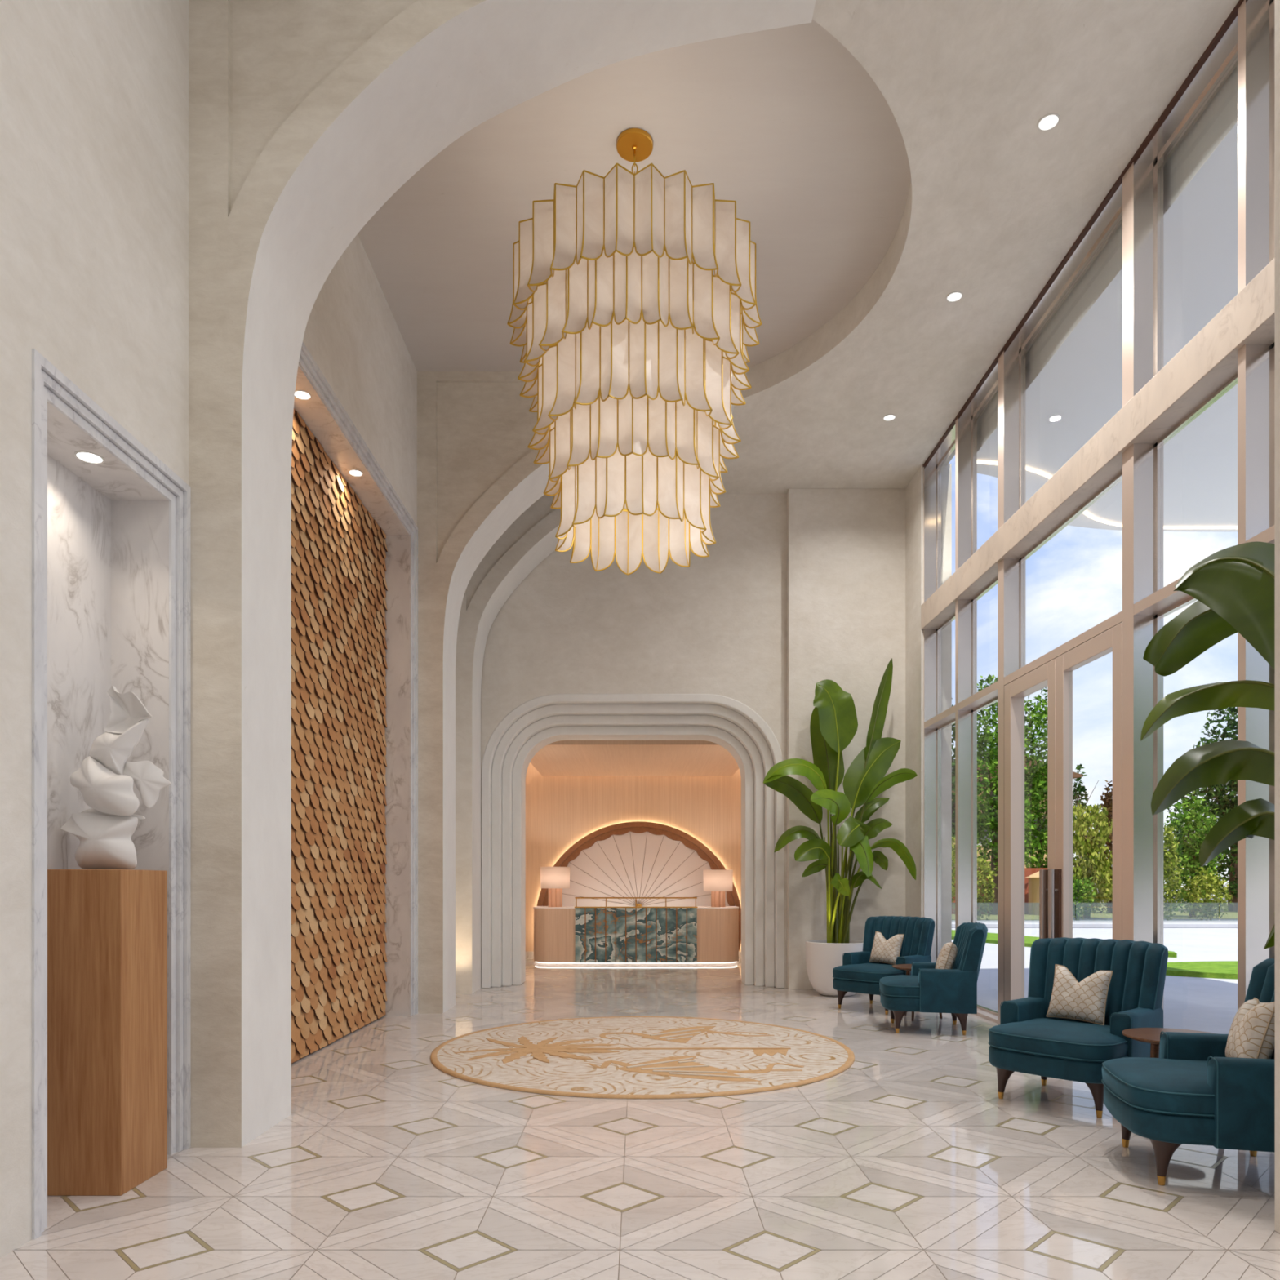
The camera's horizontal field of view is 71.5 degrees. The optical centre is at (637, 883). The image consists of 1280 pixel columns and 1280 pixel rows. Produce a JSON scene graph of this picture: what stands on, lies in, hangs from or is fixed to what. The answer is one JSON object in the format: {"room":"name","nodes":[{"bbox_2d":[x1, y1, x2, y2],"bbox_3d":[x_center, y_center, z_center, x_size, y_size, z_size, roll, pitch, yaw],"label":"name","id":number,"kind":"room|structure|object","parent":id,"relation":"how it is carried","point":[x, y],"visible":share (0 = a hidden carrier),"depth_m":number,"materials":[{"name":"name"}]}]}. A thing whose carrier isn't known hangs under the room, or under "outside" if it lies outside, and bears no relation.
{"room":"hotel lobby","nodes":[
{"label":"hotel lobby","id":0,"kind":"room"},
{"bbox_2d":[0,0,417,1257],"bbox_3d":[-2.310,-1.845,3.100,0.360,6.190,15.200,0,0,0],"label":"wall","id":1,"kind":"structure","parent":0,"point":[94,94],"depth_m":3.57,"materials":[{"name":"paint"}]},
{"bbox_2d":[47,401,168,1155],"bbox_3d":[-2.327,-0.308,3.669,0.326,3.117,1.062,0,0,0],"label":"niche","id":2,"kind":"object","parent":1,"relation":"in","point":[108,528],"visible":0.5,"depth_m":3.99,"materials":[{"name":"white stone"}]},
{"bbox_2d":[31,348,191,1239],"bbox_3d":[-2.142,-0.315,3.668,0.044,3.130,1.090,0,0,0],"label":"trim","id":3,"kind":"structure","parent":1,"relation":"attached to","point":[39,362],"depth_m":3.15,"materials":[{"name":"white stone"}]},
{"bbox_2d":[41,369,183,1232],"bbox_3d":[-2.150,-0.296,3.668,0.028,3.092,1.014,0,0,0],"label":"trim","id":4,"kind":"structure","parent":1,"relation":"attached to","point":[48,382],"depth_m":4.14,"materials":[{"name":"white stone"}]},
{"bbox_2d":[291,408,387,1063],"bbox_3d":[-2.398,-1.028,6.707,0.060,4.547,3.435,0,0,0],"label":"panel","id":5,"kind":"object","parent":1,"relation":"attached to","point":[339,585],"visible":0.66,"depth_m":6.96,"materials":[{"name":"brown wood"}]},
{"bbox_2d":[298,342,417,1015],"bbox_3d":[-2.158,-1.052,6.708,0.012,4.605,3.537,0,0,0],"label":"trim","id":6,"kind":"structure","parent":1,"relation":"attached to","point":[301,363],"depth_m":8.43,"materials":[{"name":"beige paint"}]},
{"bbox_2d":[231,0,815,1145],"bbox_3d":[-0.595,-1.845,4.532,3.070,6.190,0.575,0,0,0],"label":"archway","id":7,"kind":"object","parent":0,"point":[505,54],"depth_m":4.49,"materials":[{"name":"paint"}]},
{"bbox_2d":[188,0,499,1147],"bbox_3d":[-0.595,-1.845,4.230,3.070,6.190,0.030,0,0,0],"label":"trim","id":8,"kind":"structure","parent":7,"relation":"attached to","point":[225,244],"depth_m":4.21,"materials":[{"name":"paint"}]},
{"bbox_2d":[436,382,734,1012],"bbox_3d":[-0.595,-1.845,8.880,3.070,6.190,0.560,0,0,0],"label":"wall","id":9,"kind":"structure","parent":0,"point":[484,428],"depth_m":8.60,"materials":[{"name":"paint"}]},
{"bbox_2d":[435,371,524,382],"bbox_3d":[-0.502,-4.895,8.585,2.885,0.090,0.029,0,0,0],"label":"trim","id":10,"kind":"structure","parent":9,"relation":"attached to","point":[441,376],"depth_m":8.57,"materials":[{"name":"paint"}]},
{"bbox_2d":[417,371,544,1013],"bbox_3d":[-0.595,-1.845,8.585,3.070,6.190,0.030,0,0,0],"label":"trim","id":11,"kind":"structure","parent":9,"relation":"attached to","point":[434,577],"depth_m":8.57,"materials":[{"name":"paint"}]},
{"bbox_2d":[466,472,720,993],"bbox_3d":[-0.595,-1.845,10.365,3.070,6.190,0.530,0,0,0],"label":"wall","id":12,"kind":"structure","parent":0,"point":[540,508],"depth_m":10.28,"materials":[{"name":"paint"}]},
{"bbox_2d":[455,508,560,994],"bbox_3d":[-0.595,-1.845,10.085,3.070,6.190,0.030,0,0,0],"label":"trim","id":13,"kind":"structure","parent":12,"relation":"attached to","point":[469,619],"depth_m":10.07,"materials":[{"name":"paint"}]},
{"bbox_2d":[525,762,741,951],"bbox_3d":[-0.025,-0.500,14.900,3.950,3.500,0.100,0,0,0],"label":"wall","id":14,"kind":"structure","parent":0,"point":[561,811],"depth_m":14.85,"materials":[{"name":"brown wood"}]},
{"bbox_2d":[537,821,741,951],"bbox_3d":[0.010,0.051,14.749,3.420,2.153,0.198,0,0,0],"label":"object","id":15,"kind":"object","parent":14,"relation":"attached to","point":[637,859],"visible":0.66,"depth_m":14.77,"materials":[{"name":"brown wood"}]},
{"bbox_2d":[480,493,786,988],"bbox_3d":[0.650,-1.845,11.011,5.700,6.190,0.738,0,0,0],"label":"wall","id":16,"kind":"structure","parent":0,"point":[717,624],"depth_m":10.64,"materials":[{"name":"paint"}]},
{"bbox_2d":[491,703,774,986],"bbox_3d":[-0.060,-0.463,11.057,3.424,3.425,0.645,0,0,0],"label":"trim","id":17,"kind":"structure","parent":16,"relation":"attached to","point":[539,713],"depth_m":10.73,"materials":[{"name":"paint"}]},
{"bbox_2d":[502,715,764,986],"bbox_3d":[-0.060,-0.405,11.110,3.204,3.310,0.540,0,0,0],"label":"trim","id":18,"kind":"structure","parent":16,"relation":"attached to","point":[531,730],"depth_m":10.84,"materials":[{"name":"paint"}]},
{"bbox_2d":[481,693,784,988],"bbox_3d":[-0.060,-0.512,11.005,3.630,3.525,0.750,0,0,0],"label":"trim","id":19,"kind":"structure","parent":16,"relation":"attached to","point":[522,709],"depth_m":10.63,"materials":[{"name":"paint"}]},
{"bbox_2d":[512,725,754,985],"bbox_3d":[-0.060,-0.348,11.162,2.980,3.197,0.435,0,0,0],"label":"trim","id":20,"kind":"structure","parent":16,"relation":"attached to","point":[535,744],"depth_m":10.94,"materials":[{"name":"paint"}]},
{"bbox_2d":[357,19,911,371],"bbox_3d":[0.525,-5.000,3.100,5.950,0.120,15.400,0,0,0],"label":"ceiling","id":21,"kind":"structure","parent":0,"point":[786,125],"depth_m":6.19,"materials":[{"name":"paint"}]},
{"bbox_2d":[506,128,761,574],"bbox_3d":[-0.022,-3.591,5.927,1.682,2.693,1.679,0,0,7],"label":"chandelier","id":22,"kind":"object","parent":21,"relation":"hanging from","point":[634,357],"visible":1,"depth_m":5.44,"materials":[{"name":"white glass"}]},
{"bbox_2d":[530,740,738,776],"bbox_3d":[-0.010,-1.815,13.050,3.140,0.070,3.340,0,0,0],"label":"ceiling","id":23,"kind":"structure","parent":0,"point":[562,757],"depth_m":12.65,"materials":[{"name":"beige paint"}]},
{"bbox_2d":[0,958,1279,1279],"bbox_3d":[0.450,1.325,5.150,5.900,0.150,19.700,0,0,0],"label":"floor","id":24,"kind":"structure","parent":0,"point":[908,1162],"depth_m":3.76,"materials":[{"name":"tile"}]},
{"bbox_2d":[47,869,167,1195],"bbox_3d":[-2.246,0.596,3.735,0.352,1.308,0.350,0,0,0],"label":"pedestal","id":25,"kind":"object","parent":24,"relation":"on","point":[107,929],"visible":0.8,"depth_m":3.56,"materials":[{"name":"brown wood"}]},
{"bbox_2d":[60,685,171,869],"bbox_3d":[-2.207,-0.443,3.744,0.413,0.764,0.232,0,0,0],"label":"sculpture","id":26,"kind":"object","parent":25,"relation":"on","point":[104,831],"visible":1,"depth_m":3.69,"materials":[{"name":"white ceramic"}]},
{"bbox_2d":[533,897,738,965],"bbox_3d":[-0.030,0.727,13.990,3.213,1.046,0.820,0,0,0],"label":"reception desk","id":27,"kind":"object","parent":24,"relation":"on","point":[576,935],"visible":0.99,"depth_m":13.59,"materials":[{"name":"brown wood"}]},
{"bbox_2d":[540,866,569,906],"bbox_3d":[-1.300,0.050,13.950,0.467,0.625,0.467,0,0,0],"label":"table lamp","id":28,"kind":"object","parent":27,"relation":"on","point":[553,878],"visible":0.97,"depth_m":13.79,"materials":[{"name":"brown"}]},
{"bbox_2d":[702,869,733,906],"bbox_3d":[1.255,0.072,13.950,0.467,0.580,0.467,0,0,0],"label":"table lamp","id":29,"kind":"object","parent":27,"relation":"on","point":[717,882],"visible":0.96,"depth_m":13.78,"materials":[{"name":"brown"}]},
{"bbox_2d":[430,1016,854,1098],"bbox_3d":[0.033,1.237,6.720,3.120,0.022,3.120,0,0,0],"label":"round rug","id":30,"kind":"object","parent":24,"relation":"on","point":[615,1057],"visible":1,"depth_m":6.35,"materials":[{"name":"beige fabric"}]},
{"bbox_2d":[763,657,917,996],"bbox_3d":[2.205,-0.664,9.960,1.695,3.828,0.805,0,0,0],"label":"potted plant","id":31,"kind":"object","parent":24,"relation":"on","point":[833,724],"visible":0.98,"depth_m":9.91,"materials":[{"name":"green plant"}]},
{"bbox_2d":[832,915,934,1014],"bbox_3d":[2.431,0.791,8.898,0.866,0.915,0.767,0,0,-40],"label":"armchair","id":32,"kind":"object","parent":24,"relation":"on","point":[856,974],"visible":0.64,"depth_m":8.84,"materials":[{"name":"teal fabric"}]},
{"bbox_2d":[832,963,903,982],"bbox_3d":[2.333,0.875,8.815,0.606,0.139,0.708,0,0,-40],"label":"seat cushion","id":33,"kind":"object","parent":32,"relation":"on","point":[847,972],"depth_m":8.63,"materials":[{"name":"teal fabric"}]},
{"bbox_2d":[869,931,904,964],"bbox_3d":[2.511,0.651,8.985,0.345,0.328,0.174,0,0,44],"label":"cushion","id":34,"kind":"object","parent":32,"relation":"on","point":[884,951],"visible":0.96,"depth_m":8.92,"materials":[{"name":"beige fabric"}]},
{"bbox_2d":[879,922,987,1035],"bbox_3d":[2.527,0.791,7.654,0.866,0.915,0.767,0,0,12],"label":"armchair","id":35,"kind":"object","parent":24,"relation":"on","point":[953,991],"visible":0.97,"depth_m":7.31,"materials":[{"name":"teal fabric"}]},
{"bbox_2d":[879,974,919,997],"bbox_3d":[2.401,0.875,7.681,0.606,0.139,0.708,0,0,12],"label":"seat cushion","id":36,"kind":"object","parent":35,"relation":"on","point":[900,985],"depth_m":7.43,"materials":[{"name":"teal fabric"}]},
{"bbox_2d":[935,941,957,968],"bbox_3d":[2.639,0.652,7.614,0.175,0.329,0.340,0,0,16],"label":"cushion","id":37,"kind":"object","parent":35,"relation":"on","point":[946,958],"visible":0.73,"depth_m":7.48,"materials":[{"name":"beige fabric"}]},
{"bbox_2d":[955,417,972,933],"bbox_3d":[3.275,-1.710,8.898,0.170,5.920,0.075,0,0,0],"label":"trim","id":38,"kind":"structure","parent":24,"relation":"on","point":[963,425],"depth_m":8.86,"materials":[{"name":"beige"}]},
{"bbox_2d":[997,350,1019,1025],"bbox_3d":[3.275,-1.710,7.815,0.170,5.920,0.130,0,0,0],"label":"trim","id":39,"kind":"structure","parent":24,"relation":"on","point":[1008,363],"depth_m":7.75,"materials":[{"name":"beige"}]},
{"bbox_2d":[1004,622,1122,1000],"bbox_3d":[3.208,-0.243,6.803,0.204,2.963,1.885,0,0,0],"label":"door","id":40,"kind":"structure","parent":39,"relation":"attached to","point":[1055,882],"depth_m":6.83,"materials":[{"name":"beige metal"}]},
{"bbox_2d":[988,937,1168,1118],"bbox_3d":[2.521,0.791,5.158,0.866,0.915,0.767,0,0,-40],"label":"armchair","id":41,"kind":"object","parent":24,"relation":"on","point":[1025,1040],"visible":0.77,"depth_m":5.07,"materials":[{"name":"teal fabric"}]},
{"bbox_2d":[988,1017,1128,1062],"bbox_3d":[2.423,0.875,5.075,0.606,0.139,0.708,0,0,-40],"label":"seat cushion","id":42,"kind":"object","parent":41,"relation":"on","point":[1044,1039],"depth_m":4.88,"materials":[{"name":"teal fabric"}]},
{"bbox_2d":[1046,964,1112,1025],"bbox_3d":[2.601,0.651,5.245,0.345,0.328,0.174,0,0,44],"label":"cushion","id":43,"kind":"object","parent":41,"relation":"on","point":[1085,1000],"visible":1,"depth_m":5.18,"materials":[{"name":"beige fabric"}]},
{"bbox_2d":[1122,161,1155,943],"bbox_3d":[3.275,-1.710,5.788,0.170,5.920,0.133,0,0,0],"label":"window mullion","id":44,"kind":"structure","parent":24,"relation":"on","point":[1139,180],"depth_m":5.72,"materials":[{"name":"beige"}]},
{"bbox_2d":[1121,1027,1213,1057],"bbox_3d":[2.730,1.009,4.500,0.494,0.484,0.494,0,0,0],"label":"side table","id":45,"kind":"object","parent":24,"relation":"on","point":[1148,1035],"visible":0.32,"depth_m":4.54,"materials":[{"name":"brown wood"}]},
{"bbox_2d":[1101,958,1275,1185],"bbox_3d":[2.537,0.791,3.878,0.866,0.915,0.767,0,0,15],"label":"armchair","id":46,"kind":"object","parent":24,"relation":"on","point":[1193,1093],"visible":0.81,"depth_m":3.64,"materials":[{"name":"teal fabric"}]},
{"bbox_2d":[1102,1057,1214,1117],"bbox_3d":[2.413,0.875,3.911,0.606,0.139,0.708,0,0,15],"label":"seat cushion","id":47,"kind":"object","parent":46,"relation":"on","point":[1162,1086],"depth_m":3.73,"materials":[{"name":"teal fabric"}]},
{"bbox_2d":[1225,997,1275,1058],"bbox_3d":[2.644,0.652,3.824,0.176,0.334,0.343,0,0,19],"label":"cushion","id":48,"kind":"object","parent":46,"relation":"on","point":[1251,1034],"visible":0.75,"depth_m":3.71,"materials":[{"name":"beige fabric"}]},
{"bbox_2d":[1140,542,1275,948],"bbox_3d":[2.772,-0.162,3.773,0.485,2.824,1.206,0,0,-35],"label":"potted plant","id":49,"kind":"object","parent":24,"relation":"on","point":[1233,587],"visible":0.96,"depth_m":3.94,"materials":[{"name":"green plant"}]},
{"bbox_2d":[1237,0,1272,1010],"bbox_3d":[3.275,-1.710,4.698,0.170,5.920,0.062,0,0,0],"label":"window frame","id":50,"kind":"structure","parent":24,"relation":"on","point":[1255,17],"depth_m":4.67,"materials":[{"name":"beige"}]},
{"bbox_2d":[786,488,905,989],"bbox_3d":[2.490,-1.710,10.580,1.420,5.920,0.160,0,0,0],"label":"wall","id":51,"kind":"structure","parent":0,"point":[846,548],"depth_m":10.50,"materials":[{"name":"paint"}]},
{"bbox_2d":[905,463,951,948],"bbox_3d":[3.330,-1.720,10.290,0.340,5.940,0.740,0,0,0],"label":"wall","id":52,"kind":"structure","parent":0,"point":[914,491],"depth_m":9.95,"materials":[{"name":"paint"}]},
{"bbox_2d":[924,466,937,962],"bbox_3d":[3.275,-1.710,9.918,0.170,5.920,0.025,0,0,0],"label":"trim","id":53,"kind":"structure","parent":52,"relation":"attached to","point":[930,472],"depth_m":9.90,"materials":[{"name":"beige"}]},
{"bbox_2d":[937,719,955,958],"bbox_3d":[3.350,-0.255,9.420,0.040,2.950,0.970,0,0,0],"label":"window","id":54,"kind":"structure","parent":52,"relation":"in","point":[939,730],"depth_m":9.88,"materials":[{"name":"white metal"}]},
{"bbox_2d":[937,441,955,589],"bbox_3d":[3.350,-3.880,9.420,0.040,1.540,0.970,0,0,0],"label":"window","id":55,"kind":"structure","parent":52,"relation":"in","point":[952,448],"depth_m":9.88,"materials":[{"name":"white"}]},
{"bbox_2d":[937,613,955,715],"bbox_3d":[3.350,-2.317,9.420,0.040,1.035,0.970,0,0,0],"label":"window","id":56,"kind":"structure","parent":52,"relation":"in","point":[948,621],"depth_m":9.88,"materials":[{"name":"white metal"}]},
{"bbox_2d":[972,697,997,1015],"bbox_3d":[3.350,-0.255,8.370,0.040,2.950,0.980,0,0,0],"label":"window","id":57,"kind":"structure","parent":52,"relation":"in","point":[975,711],"depth_m":8.84,"materials":[{"name":"white"}]},
{"bbox_2d":[972,382,997,555],"bbox_3d":[3.350,-3.880,8.370,0.040,1.540,0.980,0,0,0],"label":"window","id":58,"kind":"structure","parent":52,"relation":"in","point":[994,389],"depth_m":8.84,"materials":[{"name":"white"}]},
{"bbox_2d":[972,577,997,694],"bbox_3d":[3.350,-2.317,8.370,0.040,1.035,0.980,0,0,0],"label":"window","id":59,"kind":"structure","parent":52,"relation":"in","point":[994,583],"depth_m":8.84,"materials":[{"name":"white"}]},
{"bbox_2d":[1019,208,1122,507],"bbox_3d":[3.350,-3.880,6.803,0.040,1.540,1.895,0,0,0],"label":"window","id":60,"kind":"structure","parent":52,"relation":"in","point":[1117,219],"depth_m":7.60,"materials":[{"name":"white metal"}]},
{"bbox_2d":[1019,471,1122,668],"bbox_3d":[3.350,-2.317,6.803,0.040,1.035,1.895,0,0,0],"label":"window","id":61,"kind":"structure","parent":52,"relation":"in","point":[1115,481],"depth_m":7.56,"materials":[{"name":"white"}]},
{"bbox_2d":[926,15,1237,466],"bbox_3d":[3.295,-4.710,2.715,0.170,0.120,14.430,0,0,0],"label":"trim","id":62,"kind":"structure","parent":52,"relation":"attached to","point":[1228,44],"depth_m":6.18,"materials":[{"name":"white metal"}]},
{"bbox_2d":[922,0,1244,466],"bbox_3d":[3.194,-4.675,2.715,0.032,0.050,14.430,0,0,0],"label":"trim","id":63,"kind":"structure","parent":52,"relation":"attached to","point":[1233,14],"depth_m":6.03,"materials":[{"name":"brown"}]},
{"bbox_2d":[920,257,1275,629],"bbox_3d":[3.260,-2.973,2.715,0.200,0.275,14.430,0,0,0],"label":"trim","id":64,"kind":"structure","parent":52,"relation":"attached to","point":[1209,360],"depth_m":5.74,"materials":[{"name":"stone"}]},
{"bbox_2d":[924,524,1275,728],"bbox_3d":[3.276,-1.765,2.715,0.168,0.070,14.430,0,0,0],"label":"trim","id":65,"kind":"structure","parent":52,"relation":"attached to","point":[1165,597],"depth_m":6.38,"materials":[{"name":"beige"}]},
{"bbox_2d":[1155,595,1197,1009],"bbox_3d":[3.350,-0.255,5.226,0.040,2.950,0.993,0,0,0],"label":"window","id":66,"kind":"structure","parent":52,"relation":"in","point":[1158,617],"depth_m":5.70,"materials":[{"name":"white metal"}]},
{"bbox_2d":[1155,47,1237,374],"bbox_3d":[3.350,-3.880,5.226,0.040,1.540,0.993,0,0,0],"label":"window frame","id":67,"kind":"structure","parent":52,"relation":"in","point":[1233,59],"depth_m":5.70,"materials":[{"name":"white metal"}]},
{"bbox_2d":[1155,373,1237,591],"bbox_3d":[3.350,-2.317,5.226,0.040,1.035,0.993,0,0,0],"label":"window","id":68,"kind":"structure","parent":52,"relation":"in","point":[1233,382],"depth_m":5.70,"materials":[{"name":"white"}]},
{"bbox_2d":[1272,0,1275,259],"bbox_3d":[3.350,-3.880,3.963,0.040,1.540,1.407,0,0,0],"label":"window","id":69,"kind":"structure","parent":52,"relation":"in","point":[1273,1],"depth_m":4.66,"materials":[{"name":"white metal"}]},
{"bbox_2d":[1272,342,1275,525],"bbox_3d":[3.350,-2.317,3.963,0.040,1.035,1.407,0,0,0],"label":"window","id":70,"kind":"structure","parent":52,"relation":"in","point":[1273,344],"depth_m":4.66,"materials":[{"name":"white metal"}]},
{"bbox_2d":[1272,667,1275,959],"bbox_3d":[3.350,-0.255,3.963,0.040,2.950,1.407,0,0,0],"label":"window","id":71,"kind":"structure","parent":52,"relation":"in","point":[1273,670],"depth_m":4.66,"materials":[{"name":"white metal"}]},
{"bbox_2d":[720,0,1239,493],"bbox_3d":[2.195,-4.805,3.140,2.510,0.270,15.280,0,0,0],"label":"ceiling","id":72,"kind":"structure","parent":0,"point":[996,202],"depth_m":6.03,"materials":[{"name":"paint"}]},
{"bbox_2d":[1036,112,1060,131],"bbox_3d":[2.517,-4.668,5.450,0.130,0.004,0.130,0,0,0],"label":"recessed light","id":73,"kind":"object","parent":72,"relation":"in","point":[1047,122],"visible":1,"depth_m":5.45,"materials":[{"name":"white"}]},
{"bbox_2d":[1275,0,1279,1233],"bbox_3d":[2.875,-1.710,2.910,1.170,5.920,0.580,0,0,0],"label":"wall pier","id":74,"kind":"object","parent":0,"point":[1277,2],"visible":1,"depth_m":3.19,"materials":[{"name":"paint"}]},
{"label":"outside","id":75,"kind":"structure","parent":0,"visible":0},
{"bbox_2d":[951,902,1237,919],"bbox_3d":[32.500,1.265,45.600,55.000,0.030,28.800,0,0,0],"label":"verge","id":76,"kind":"structure","parent":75,"point":[1231,915],"depth_m":35.05,"materials":[{"name":"plant"}]},
{"bbox_2d":[951,697,980,866],"bbox_3d":[10.870,-2.858,31.787,2.341,8.228,2.067,0,0,-23],"label":"leafy tree","id":77,"kind":"object","parent":76,"relation":"on","point":[953,725],"visible":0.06,"depth_m":31.31,"materials":[{"name":"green plant"}]},
{"bbox_2d":[951,674,1036,915],"bbox_3d":[14.364,-3.633,36.040,3.612,9.778,3.225,0,0,-5],"label":"leafy tree","id":78,"kind":"object","parent":76,"relation":"on","point":[988,820],"visible":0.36,"depth_m":35.59,"materials":[{"name":"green plant"}]},
{"bbox_2d":[951,867,1047,914],"bbox_3d":[14.800,0.300,36.750,4.800,1.900,0.300,0,0,0],"label":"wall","id":79,"kind":"structure","parent":76,"relation":"on","point":[1028,871],"depth_m":36.60,"materials":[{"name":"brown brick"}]},
{"bbox_2d":[951,755,1082,867],"bbox_3d":[18.600,-2.650,47.000,6.800,7.800,6.000,0,0,0],"label":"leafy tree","id":80,"kind":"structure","parent":76,"relation":"on","point":[1075,775],"depth_m":44.96,"materials":[{"name":"green plant"}]},
{"bbox_2d":[1026,871,1039,915],"bbox_3d":[16.450,0.350,35.700,1.300,1.800,1.200,0,0,0],"label":"shed","id":81,"kind":"object","parent":76,"relation":"on","point":[1033,879],"visible":0.2,"depth_m":35.70,"materials":[{"name":"brown"}]},
{"bbox_2d":[1024,687,1047,867],"bbox_3d":[18.368,-4.013,40.466,2.373,10.535,2.642,0,0,0],"label":"leafy tree","id":82,"kind":"object","parent":76,"relation":"on","point":[1038,790],"visible":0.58,"depth_m":40.16,"materials":[{"name":"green plant"}]},
{"bbox_2d":[1072,764,1098,865],"bbox_3d":[23.835,-2.614,48.043,1.916,7.732,1.763,0,0,0],"label":"conifer","id":83,"kind":"object","parent":76,"relation":"on","point":[1077,795],"visible":0.49,"depth_m":47.90,"materials":[{"name":"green plant"}]},
{"bbox_2d":[1094,780,1112,913],"bbox_3d":[19.904,-1.354,37.496,1.498,6.082,1.713,0,0,0],"label":"cypress","id":84,"kind":"object","parent":76,"relation":"on","point":[1108,800],"visible":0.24,"depth_m":37.38,"materials":[{"name":"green plant"}]},
{"bbox_2d":[1163,791,1226,916],"bbox_3d":[20.785,-1.126,33.496,2.572,4.764,2.394,0,0,0],"label":"leafy tree","id":85,"kind":"object","parent":76,"relation":"on","point":[1188,854],"visible":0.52,"depth_m":33.14,"materials":[{"name":"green plant"}]},
{"bbox_2d":[1165,706,1237,911],"bbox_3d":[27.111,-3.862,39.940,6.150,10.849,5.465,0,0,-35],"label":"leafy tree","id":86,"kind":"object","parent":76,"relation":"on","point":[1225,803],"visible":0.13,"depth_m":39.68,"materials":[{"name":"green plant"}]},
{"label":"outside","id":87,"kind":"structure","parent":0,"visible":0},
{"bbox_2d":[977,65,1237,531],"bbox_3d":[5.710,-4.536,1.495,4.580,0.428,18.990,0,0,0],"label":"entrance canopy","id":88,"kind":"object","parent":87,"point":[1073,369],"visible":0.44,"depth_m":7.32,"materials":[{"name":"white"}]},
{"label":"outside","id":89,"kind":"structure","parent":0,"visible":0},
{"bbox_2d":[951,928,1237,1034],"bbox_3d":[46.700,1.356,-6.200,86.600,0.188,67.600,0,0,0],"label":"ground","id":90,"kind":"structure","parent":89,"point":[1210,1005],"depth_m":11.37,"materials":[{"name":"grey concrete"}]},
{"bbox_2d":[951,929,1177,957],"bbox_3d":[8.032,1.226,20.096,1.734,0.072,10.066,0,0,-12],"label":"grass","id":91,"kind":"structure","parent":90,"relation":"on","point":[992,938],"depth_m":18.90,"materials":[{"name":"green plant"}]},
{"bbox_2d":[951,922,1237,928],"bbox_3d":[32.250,1.196,25.600,55.500,0.132,0.600,0,0,0],"label":"kerb","id":92,"kind":"object","parent":90,"relation":"on","point":[989,925],"depth_m":25.30,"materials":[{"name":"white concrete"}]},
{"bbox_2d":[1165,960,1237,979],"bbox_3d":[10.297,1.226,12.619,6.408,0.072,2.174,0,0,0],"label":"grass","id":93,"kind":"structure","parent":90,"relation":"on","point":[1215,969],"depth_m":12.36,"materials":[{"name":"green plant"}]},
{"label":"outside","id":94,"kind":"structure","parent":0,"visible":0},
{"bbox_2d":[951,896,1237,920],"bbox_3d":[40.000,1.390,58.800,160.000,0.220,62.400,0,0,0],"label":"road","id":95,"kind":"structure","parent":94,"point":[1224,898],"depth_m":31.80,"materials":[{"name":"grey asphalt"}]},
{"bbox_2d":[977,851,997,920],"bbox_3d":[11.621,0.110,30.185,1.147,2.454,1.135,0,0,0],"label":"shrub","id":96,"kind":"object","parent":95,"relation":"on","point":[989,891],"visible":0.7,"depth_m":30.00,"materials":[{"name":"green plant"}]},
{"bbox_2d":[1072,876,1097,920],"bbox_3d":[14.436,0.526,29.396,1.347,1.605,1.255,0,0,0],"label":"shrub","id":97,"kind":"object","parent":95,"relation":"on","point":[1077,883],"visible":0.53,"depth_m":29.15,"materials":[{"name":"green plant"}]},
{"bbox_2d":[1072,803,1112,918],"bbox_3d":[16.250,-0.842,32.162,2.251,4.196,2.232,0,0,40],"label":"tree","id":98,"kind":"object","parent":95,"relation":"on","point":[1088,849],"visible":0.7,"depth_m":31.73,"materials":[{"name":"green plant"}]},
{"bbox_2d":[1163,822,1186,920],"bbox_3d":[17.786,-0.348,30.002,1.232,3.486,1.227,0,0,-33],"label":"shrub","id":99,"kind":"object","parent":95,"relation":"on","point":[1171,859],"visible":0.58,"depth_m":29.78,"materials":[{"name":"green plant"}]},
{"bbox_2d":[1180,866,1234,920],"bbox_3d":[19.476,0.373,30.372,1.554,1.936,1.472,0,0,24],"label":"shrub","id":100,"kind":"object","parent":95,"relation":"on","point":[1208,906],"visible":1,"depth_m":30.24,"materials":[{"name":"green plant"}]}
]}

